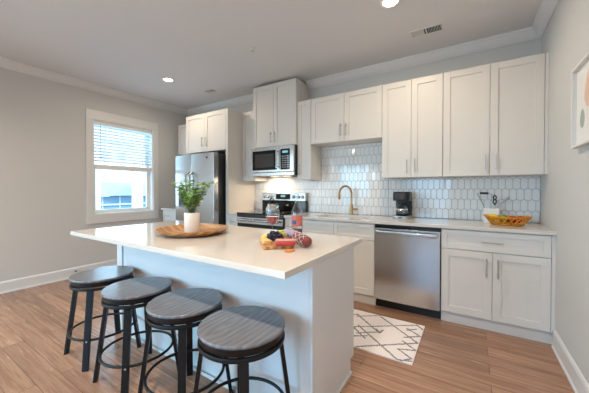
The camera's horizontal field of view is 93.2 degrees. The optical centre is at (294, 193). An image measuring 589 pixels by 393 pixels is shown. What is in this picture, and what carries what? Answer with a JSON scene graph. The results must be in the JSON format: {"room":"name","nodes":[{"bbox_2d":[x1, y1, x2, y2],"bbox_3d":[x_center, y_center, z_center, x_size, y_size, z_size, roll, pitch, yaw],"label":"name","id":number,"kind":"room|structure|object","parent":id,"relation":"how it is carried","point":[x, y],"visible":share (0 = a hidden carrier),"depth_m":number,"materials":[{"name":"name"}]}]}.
{"room":"kitchen","nodes":[
{"label":"kitchen","id":0,"kind":"room"},
{"bbox_2d":[0,67,187,281],"bbox_3d":[-4.194,-0.186,2.416,0.200,2.793,7.500,0,1,32],"label":"wall","id":1,"kind":"structure","parent":0,"point":[43,124],"depth_m":3.72,"materials":[{"name":"grey paint"}]},
{"bbox_2d":[0,259,116,293],"bbox_3d":[-4.270,1.143,2.101,0.024,0.142,6.860,0,1,32],"label":"baseboard","id":2,"kind":"structure","parent":1,"relation":"attached to","point":[7,286],"depth_m":3.66,"materials":[{"name":"white paint"}]},
{"bbox_2d":[0,57,187,115],"bbox_3d":[-4.073,-1.534,2.324,0.086,0.094,7.500,0,1,32],"label":"trim","id":3,"kind":"structure","parent":1,"relation":"attached to","point":[6,63],"depth_m":3.97,"materials":[{"name":"white paint"}]},
{"bbox_2d":[85,108,158,223],"bbox_3d":[-2.813,-0.392,4.567,0.210,1.684,1.104,0,1,32],"label":"window","id":4,"kind":"structure","parent":1,"relation":"in","point":[93,216],"depth_m":4.47,"materials":[{"name":"white paint"}]},
{"bbox_2d":[94,121,150,171],"bbox_3d":[-2.771,-0.726,4.536,0.066,0.720,0.884,0,1,32],"label":"window blind","id":5,"kind":"object","parent":4,"relation":"attached to","point":[97,124],"visible":0.88,"depth_m":4.50,"materials":[{"name":"white plastic"}]},
{"bbox_2d":[0,0,541,108],"bbox_3d":[-1.868,-1.640,0.927,5.704,0.150,7.900,0,1,32],"label":"ceiling","id":6,"kind":"structure","parent":0,"point":[129,46],"depth_m":2.83,"materials":[{"name":"white paint"}]},
{"bbox_2d":[162,77,173,81],"bbox_3d":[-1.780,-1.596,3.925,0.164,0.008,0.164,0,1,32],"label":"recessed light","id":7,"kind":"object","parent":6,"relation":"in","point":[167,79],"visible":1,"depth_m":3.92,"materials":[{"name":"white plastic"}]},
{"bbox_2d":[204,89,216,92],"bbox_3d":[-1.326,-1.601,4.380,0.170,0.008,0.115,0,1,32],"label":"ceiling vent","id":8,"kind":"object","parent":6,"relation":"in","point":[209,90],"visible":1,"depth_m":4.38,"materials":[{"name":"white metal"}]},
{"bbox_2d":[380,0,400,7],"bbox_3d":[0.789,-1.577,2.300,0.164,0.008,0.164,0,1,32],"label":"recessed light","id":9,"kind":"object","parent":6,"relation":"in","point":[383,3],"visible":1,"depth_m":2.32,"materials":[{"name":"white plastic"}]},
{"bbox_2d":[383,0,397,6],"bbox_3d":[0.789,-1.579,2.300,0.118,0.003,0.118,0,1,32],"label":"diffuser","id":10,"kind":"object","parent":9,"relation":"attached to","point":[386,3],"depth_m":2.32,"materials":[{"name":"white"}]},
{"bbox_2d":[409,23,443,38],"bbox_3d":[1.287,-1.582,2.721,0.290,0.008,0.135,0,1,32],"label":"ceiling vent","id":11,"kind":"object","parent":6,"relation":"in","point":[437,27],"visible":1,"depth_m":2.72,"materials":[{"name":"white metal"}]},
{"bbox_2d":[0,279,574,392],"bbox_3d":[-1.868,1.278,0.961,5.704,0.100,7.900,0,1,32],"label":"floor","id":12,"kind":"structure","parent":0,"point":[450,357],"depth_m":2.02,"materials":[{"name":"brown wood"}]},
{"bbox_2d":[64,266,140,371],"bbox_3d":[-1.476,0.914,2.152,0.438,0.600,0.438,0,1,35],"label":"bar stool","id":13,"kind":"object","parent":12,"relation":"on","point":[86,281],"visible":0.87,"depth_m":2.05,"materials":[{"name":"grey wood"}]},
{"bbox_2d":[92,276,177,392],"bbox_3d":[-1.041,0.917,1.858,0.438,0.600,0.438,0,1,32],"label":"bar stool","id":14,"kind":"object","parent":12,"relation":"on","point":[129,292],"visible":0.87,"depth_m":1.75,"materials":[{"name":"grey wood"}]},
{"bbox_2d":[163,210,175,221],"bbox_3d":[-1.913,0.739,5.027,0.645,0.884,0.642,0,1,32],"label":"base cabinet","id":15,"kind":"object","parent":12,"relation":"on","point":[168,215],"visible":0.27,"depth_m":4.87,"materials":[{"name":"white"}]},
{"bbox_2d":[161,207,175,210],"bbox_3d":[-1.918,0.281,5.037,0.670,0.030,0.643,0,1,32],"label":"countertop","id":16,"kind":"structure","parent":15,"relation":"on","point":[172,208],"depth_m":4.85,"materials":[{"name":"stone"}]},
{"bbox_2d":[138,288,232,392],"bbox_3d":[-0.628,0.920,1.616,0.438,0.600,0.438,0,1,29],"label":"bar stool","id":17,"kind":"object","parent":12,"relation":"on","point":[177,308],"visible":0.87,"depth_m":1.53,"materials":[{"name":"grey wood"}]},
{"bbox_2d":[175,151,225,224],"bbox_3d":[-1.330,0.289,4.504,0.885,1.795,0.858,0,1,32],"label":"refrigerator","id":18,"kind":"object","parent":12,"relation":"on","point":[210,166],"visible":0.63,"depth_m":4.09,"materials":[{"name":"silver metal"}]},
{"bbox_2d":[218,154,225,224],"bbox_3d":[-1.286,0.288,4.572,0.885,1.735,0.695,0,1,32],"label":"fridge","id":19,"kind":"object","parent":18,"relation":"attached to","point":[221,157],"depth_m":4.10,"materials":[{"name":"black metal"}]},
{"bbox_2d":[228,214,237,225],"bbox_3d":[-0.736,0.747,4.282,0.206,0.884,0.642,0,1,32],"label":"base cabinet","id":20,"kind":"object","parent":12,"relation":"on","point":[232,221],"visible":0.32,"depth_m":4.05,"materials":[{"name":"white wood"}]},
{"bbox_2d":[227,210,255,214],"bbox_3d":[-0.733,0.290,4.282,0.206,0.030,0.634,0,1,32],"label":"countertop","id":21,"kind":"structure","parent":20,"relation":"on","point":[233,212],"depth_m":4.18,"materials":[{"name":"stone"}]},
{"bbox_2d":[117,245,353,392],"bbox_3d":[-0.581,0.772,2.189,1.978,0.883,0.602,0,1,32],"label":"kitchen island","id":22,"kind":"object","parent":12,"relation":"on","point":[316,303],"visible":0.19,"depth_m":1.64,"materials":[{"name":"white paint"}]},
{"bbox_2d":[70,220,361,278],"bbox_3d":[-0.650,0.316,2.037,2.038,0.030,0.930,0,1,32],"label":"island countertop","id":23,"kind":"structure","parent":22,"relation":"on","point":[234,247],"depth_m":1.60,"materials":[{"name":"stone"}]},
{"bbox_2d":[154,224,227,237],"bbox_3d":[-0.754,0.278,2.062,0.509,0.044,0.509,0,1,32],"label":"wooden tray","id":24,"kind":"object","parent":23,"relation":"on","point":[205,229],"visible":0.92,"depth_m":2.05,"materials":[{"name":"brown wood"}]},
{"bbox_2d":[170,177,213,232],"bbox_3d":[-0.756,0.085,2.078,0.280,0.409,0.256,0,1,32],"label":"potted plant","id":25,"kind":"object","parent":24,"relation":"on","point":[193,199],"visible":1,"depth_m":2.04,"materials":[{"name":"green plant"}]},
{"bbox_2d":[265,203,278,223],"bbox_3d":[-0.160,0.188,2.026,0.102,0.225,0.102,0,1,32],"label":"wine glass","id":26,"kind":"object","parent":23,"relation":"on","point":[271,219],"visible":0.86,"depth_m":2.00,"materials":[{"name":"red"}]},
{"bbox_2d":[259,238,293,249],"bbox_3d":[-0.112,0.296,1.642,0.170,0.018,0.250,0,1,-12],"label":"cutting board","id":27,"kind":"object","parent":23,"relation":"on","point":[272,245],"visible":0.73,"depth_m":1.53,"materials":[{"name":"brown wood"}]},
{"bbox_2d":[260,237,270,244],"bbox_3d":[-0.167,0.276,1.623,0.051,0.022,0.151,0,1,-13],"label":"cheese wedge","id":28,"kind":"object","parent":27,"relation":"on","point":[263,240],"visible":1,"depth_m":1.57,"materials":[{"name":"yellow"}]},
{"bbox_2d":[266,230,283,240],"bbox_3d":[-0.119,0.257,1.689,0.109,0.058,0.097,0,1,32],"label":"grape bunch","id":29,"kind":"object","parent":27,"relation":"on","point":[273,235],"visible":0.88,"depth_m":1.67,"materials":[{"name":"purple"}]},
{"bbox_2d":[275,239,295,245],"bbox_3d":[-0.049,0.271,1.530,0.112,0.034,0.048,0,1,0],"label":"meat","id":30,"kind":"object","parent":27,"relation":"on","point":[279,242],"visible":1,"depth_m":1.51,"materials":[{"name":"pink food"}]},
{"bbox_2d":[284,249,294,251],"bbox_3d":[-0.027,0.301,1.465,0.058,0.012,0.048,0,1,0],"label":"biscuit","id":31,"kind":"object","parent":23,"relation":"on","point":[285,250],"visible":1,"depth_m":1.45,"materials":[{"name":"orange food"}]},
{"bbox_2d":[291,208,302,232],"bbox_3d":[0.017,0.150,1.917,0.076,0.303,0.077,0,1,32],"label":"wine bottle","id":32,"kind":"object","parent":23,"relation":"on","point":[296,220],"visible":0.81,"depth_m":1.89,"materials":[{"name":"clear glass"}]},
{"bbox_2d":[284,228,312,247],"bbox_3d":[0.009,0.270,1.725,0.074,0.071,0.410,0,1,-21],"label":"sausage","id":33,"kind":"object","parent":23,"relation":"on","point":[304,240],"visible":0.88,"depth_m":1.61,"materials":[{"name":"red food"}]},
{"bbox_2d":[226,108,254,224],"bbox_3d":[-0.830,-0.029,4.362,0.047,2.435,0.616,0,1,32],"label":"panel","id":34,"kind":"object","parent":12,"relation":"on","point":[240,195],"visible":0.36,"depth_m":4.22,"materials":[{"name":"white paint"}]},
{"bbox_2d":[193,305,289,392],"bbox_3d":[-0.251,0.923,1.342,0.438,0.600,0.438,0,1,32],"label":"bar stool","id":35,"kind":"object","parent":12,"relation":"on","point":[237,333],"visible":1,"depth_m":1.26,"materials":[{"name":"black wood"}]},
{"bbox_2d":[236,193,307,229],"bbox_3d":[-0.325,0.595,3.985,0.795,1.195,0.701,0,1,32],"label":"range","id":36,"kind":"object","parent":12,"relation":"on","point":[286,202],"visible":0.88,"depth_m":4.00,"materials":[{"name":"silver metal"}]},
{"bbox_2d":[236,216,285,229],"bbox_3d":[-0.326,0.710,3.986,0.795,0.845,0.700,0,1,32],"label":"oven","id":37,"kind":"object","parent":36,"relation":"in","point":[244,221],"depth_m":3.72,"materials":[{"name":"silver metal"}]},
{"bbox_2d":[237,210,305,215],"bbox_3d":[-0.329,0.280,3.975,0.795,0.014,0.570,0,1,32],"label":"cooktop","id":38,"kind":"object","parent":36,"relation":"in","point":[258,212],"depth_m":3.92,"materials":[{"name":"black glass"}]},
{"bbox_2d":[266,198,278,211],"bbox_3d":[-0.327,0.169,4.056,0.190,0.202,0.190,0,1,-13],"label":"tea kettle","id":39,"kind":"object","parent":36,"relation":"on","point":[270,208],"visible":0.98,"depth_m":3.99,"materials":[{"name":"grey metal"}]},
{"bbox_2d":[285,218,298,228],"bbox_3d":[0.118,0.754,3.742,0.207,0.884,0.642,0,1,32],"label":"base cabinet","id":40,"kind":"object","parent":12,"relation":"on","point":[287,220],"visible":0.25,"depth_m":3.53,"materials":[{"name":"white wood"}]},
{"bbox_2d":[299,216,375,304],"bbox_3d":[0.602,0.757,3.435,0.935,0.884,0.642,0,1,32],"label":"base cabinet","id":41,"kind":"object","parent":12,"relation":"on","point":[364,252],"visible":0.41,"depth_m":3.04,"materials":[{"name":"white wood"}]},
{"bbox_2d":[284,212,556,235],"bbox_3d":[1.119,0.304,3.111,2.565,0.030,0.634,0,1,32],"label":"countertop","id":42,"kind":"structure","parent":41,"relation":"on","point":[528,228],"depth_m":2.77,"materials":[{"name":"stone"}]},
{"bbox_2d":[338,185,357,214],"bbox_3d":[0.673,0.091,3.572,0.275,0.384,0.104,0,1,-14],"label":"faucet","id":43,"kind":"object","parent":42,"relation":"on","point":[340,189],"visible":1,"depth_m":3.60,"materials":[{"name":"gold metal"}]},
{"bbox_2d":[393,192,411,218],"bbox_3d":[1.246,0.136,3.183,0.208,0.302,0.242,0,1,32],"label":"coffee maker","id":44,"kind":"object","parent":42,"relation":"on","point":[403,200],"visible":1,"depth_m":3.12,"materials":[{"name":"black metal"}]},
{"bbox_2d":[483,208,498,221],"bbox_3d":[1.978,0.222,2.805,0.130,0.140,0.091,0,1,32],"label":"utensil holder","id":45,"kind":"object","parent":42,"relation":"on","point":[489,211],"visible":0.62,"depth_m":2.78,"materials":[{"name":"white ceramic"}]},
{"bbox_2d":[492,195,496,208],"bbox_3d":[2.007,0.150,2.795,0.037,0.261,0.015,0,1,32],"label":"scissors","id":46,"kind":"object","parent":45,"relation":"in","point":[494,195],"visible":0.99,"depth_m":2.79,"materials":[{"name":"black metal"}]},
{"bbox_2d":[483,214,531,225],"bbox_3d":[1.961,0.249,2.573,0.362,0.090,0.229,0,1,32],"label":"fruit basket","id":47,"kind":"object","parent":42,"relation":"on","point":[523,218],"visible":0.91,"depth_m":2.51,"materials":[{"name":"wicker"}]},
{"bbox_2d":[498,215,507,221],"bbox_3d":[1.933,0.233,2.577,0.081,0.076,0.074,0,1,32],"label":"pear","id":48,"kind":"object","parent":47,"relation":"in","point":[500,220],"visible":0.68,"depth_m":2.56,"materials":[{"name":"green food"}]},
{"bbox_2d":[508,216,517,222],"bbox_3d":[1.985,0.239,2.537,0.072,0.074,0.072,0,1,32],"label":"apple","id":49,"kind":"object","parent":47,"relation":"in","point":[515,220],"visible":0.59,"depth_m":2.52,"materials":[{"name":"red food"}]},
{"bbox_2d":[354,309,424,365],"bbox_3d":[0.571,1.204,2.511,1.020,0.010,0.655,0,1,32],"label":"rug","id":50,"kind":"object","parent":12,"relation":"on","point":[394,339],"visible":0.54,"depth_m":2.34,"materials":[{"name":"white fabric"}]},
{"bbox_2d":[374,224,440,318],"bbox_3d":[1.244,0.764,2.993,0.618,0.880,0.688,0,1,32],"label":"dishwasher","id":51,"kind":"object","parent":12,"relation":"on","point":[407,258],"visible":0.99,"depth_m":2.74,"materials":[{"name":"silver metal"}]},
{"bbox_2d":[441,228,555,344],"bbox_3d":[1.862,0.766,2.638,0.800,0.884,0.642,0,1,32],"label":"base cabinet","id":52,"kind":"object","parent":12,"relation":"on","point":[500,282],"visible":0.94,"depth_m":2.38,"materials":[{"name":"white wood"}]},
{"bbox_2d":[188,38,541,220],"bbox_3d":[0.191,-0.206,4.197,5.704,2.793,0.200,0,1,32],"label":"wall","id":53,"kind":"structure","parent":0,"point":[532,47],"depth_m":3.21,"materials":[{"name":"grey paint"}]},
{"bbox_2d":[178,124,188,154],"bbox_3d":[-1.821,-0.726,5.138,0.627,1.060,0.351,0,1,32],"label":"upper cabinet","id":54,"kind":"object","parent":53,"relation":"attached to","point":[181,128],"visible":0.12,"depth_m":5.14,"materials":[{"name":"white paint"}]},
{"bbox_2d":[186,109,225,153],"bbox_3d":[-1.248,-0.948,4.595,0.916,0.603,0.651,0,1,32],"label":"upper cabinet","id":55,"kind":"object","parent":53,"relation":"attached to","point":[205,132],"visible":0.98,"depth_m":4.33,"materials":[{"name":"white paint"}]},
{"bbox_2d":[187,94,252,115],"bbox_3d":[-1.294,-1.565,4.952,1.970,0.094,0.086,0,1,32],"label":"trim","id":56,"kind":"structure","parent":53,"relation":"attached to","point":[247,98],"depth_m":4.94,"materials":[{"name":"white paint"}]},
{"bbox_2d":[242,111,266,181],"bbox_3d":[-0.626,-0.717,4.402,0.244,1.060,0.316,0,1,32],"label":"upper cabinet","id":57,"kind":"object","parent":53,"relation":"attached to","point":[247,117],"visible":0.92,"depth_m":4.29,"materials":[{"name":"white paint"}]},
{"bbox_2d":[253,78,308,147],"bbox_3d":[-0.218,-1.113,4.099,0.761,0.896,0.385,0,1,32],"label":"upper cabinet","id":58,"kind":"object","parent":53,"relation":"attached to","point":[275,105],"visible":0.75,"depth_m":3.94,"materials":[{"name":"white paint"}]},
{"bbox_2d":[251,144,297,176],"bbox_3d":[-0.240,-0.451,4.072,0.756,0.420,0.444,0,1,32],"label":"microwave","id":59,"kind":"object","parent":58,"relation":"attached to","point":[281,160],"visible":0.94,"depth_m":3.89,"materials":[{"name":"silver metal"}]},
{"bbox_2d":[298,99,320,179],"bbox_3d":[0.202,-0.711,3.858,0.207,1.060,0.351,0,1,32],"label":"upper cabinet","id":60,"kind":"object","parent":53,"relation":"attached to","point":[309,155],"visible":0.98,"depth_m":3.75,"materials":[{"name":"white paint"}]},
{"bbox_2d":[311,85,381,146],"bbox_3d":[0.682,-0.940,3.551,0.927,0.596,0.351,0,1,32],"label":"upper cabinet","id":61,"kind":"object","parent":53,"relation":"attached to","point":[352,117],"visible":0.98,"depth_m":3.41,"materials":[{"name":"white paint"}]},
{"bbox_2d":[255,142,539,222],"bbox_3d":[0.863,-0.180,3.647,3.574,0.921,0.010,0,1,32],"label":"backsplash","id":62,"kind":"structure","parent":53,"relation":"attached to","point":[358,167],"depth_m":3.48,"materials":[{"name":"white tile"}]},
{"bbox_2d":[382,73,444,178],"bbox_3d":[1.335,-0.703,3.140,0.615,1.060,0.351,0,1,32],"label":"upper cabinet","id":63,"kind":"object","parent":53,"relation":"attached to","point":[412,110],"visible":0.99,"depth_m":3.01,"materials":[{"name":"white paint"}]},
{"bbox_2d":[306,27,540,88],"bbox_3d":[1.271,-1.546,3.329,2.566,0.094,0.086,0,1,32],"label":"trim","id":64,"kind":"structure","parent":53,"relation":"attached to","point":[526,34],"depth_m":3.14,"materials":[{"name":"white paint"}]},
{"bbox_2d":[443,52,548,177],"bbox_3d":[1.940,-0.698,2.757,0.813,1.060,0.351,0,1,32],"label":"upper cabinet","id":65,"kind":"object","parent":53,"relation":"attached to","point":[495,115],"visible":1,"depth_m":2.62,"materials":[{"name":"white paint"}]},
{"bbox_2d":[540,0,588,383],"bbox_3d":[0.457,-0.152,-0.527,0.200,2.793,7.500,0,1,32],"label":"wall","id":66,"kind":"structure","parent":0,"point":[564,191],"depth_m":1.93,"materials":[{"name":"grey paint"}]},
{"bbox_2d":[532,0,558,37],"bbox_3d":[0.337,-1.502,-0.467,0.086,0.094,7.500,0,1,32],"label":"trim","id":67,"kind":"structure","parent":66,"relation":"attached to","point":[546,9],"depth_m":2.40,"materials":[{"name":"white paint"}]},
{"bbox_2d":[551,330,588,392],"bbox_3d":[0.196,1.176,-0.716,0.024,0.142,6.875,0,1,32],"label":"baseboard","id":68,"kind":"structure","parent":66,"relation":"attached to","point":[579,384],"depth_m":1.82,"materials":[{"name":"white paint"}]},
{"bbox_2d":[571,51,588,148],"bbox_3d":[1.632,-0.523,1.544,0.034,0.492,0.504,0,1,32],"label":"framed picture","id":69,"kind":"object","parent":66,"relation":"attached to","point":[580,73],"visible":1,"depth_m":1.68,"materials":[{"name":"white"}]},
{"bbox_2d":[576,59,588,143],"bbox_3d":[1.641,-0.523,1.538,0.011,0.460,0.472,0,1,32],"label":"artwork","id":70,"kind":"object","parent":69,"relation":"attached to","point":[582,71],"depth_m":1.65,"materials":[{"name":"paper"}]},
{"label":"outside","id":71,"kind":"structure","parent":0,"visible":0},
{"bbox_3d":[-22.962,4.202,24.700,53.696,0.100,70.000,0,1,32],"label":"ground","id":72,"kind":"structure","parent":71,"visible":0},
{"bbox_2d":[94,127,100,209],"bbox_3d":[-4.051,1.072,5.734,0.160,6.600,0.159,0,1,32],"label":"porch post","id":73,"kind":"object","parent":72,"relation":"on","point":[97,171],"visible":0.02,"depth_m":5.68,"materials":[{"name":"white"}]},
{"bbox_2d":[101,182,145,209],"bbox_3d":[-10.185,1.871,13.628,5.700,4.820,8.600,0,1,32],"label":"building","id":74,"kind":"structure","parent":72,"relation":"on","point":[113,195],"depth_m":12.59,"materials":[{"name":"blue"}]},
{"bbox_2d":[101,135,145,182],"bbox_3d":[-16.470,-0.104,25.275,8.400,8.500,18.400,0,1,32],"label":"sky","id":75,"kind":"structure","parent":72,"relation":"on","point":[110,176],"depth_m":21.81,"materials":[{"name":"white"}]},
{"bbox_2d":[131,133,142,207],"bbox_3d":[-3.614,1.064,6.424,0.160,6.600,0.265,0,1,32],"label":"porch post","id":76,"kind":"object","parent":72,"relation":"on","point":[137,177],"visible":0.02,"depth_m":6.36,"materials":[{"name":"white"}]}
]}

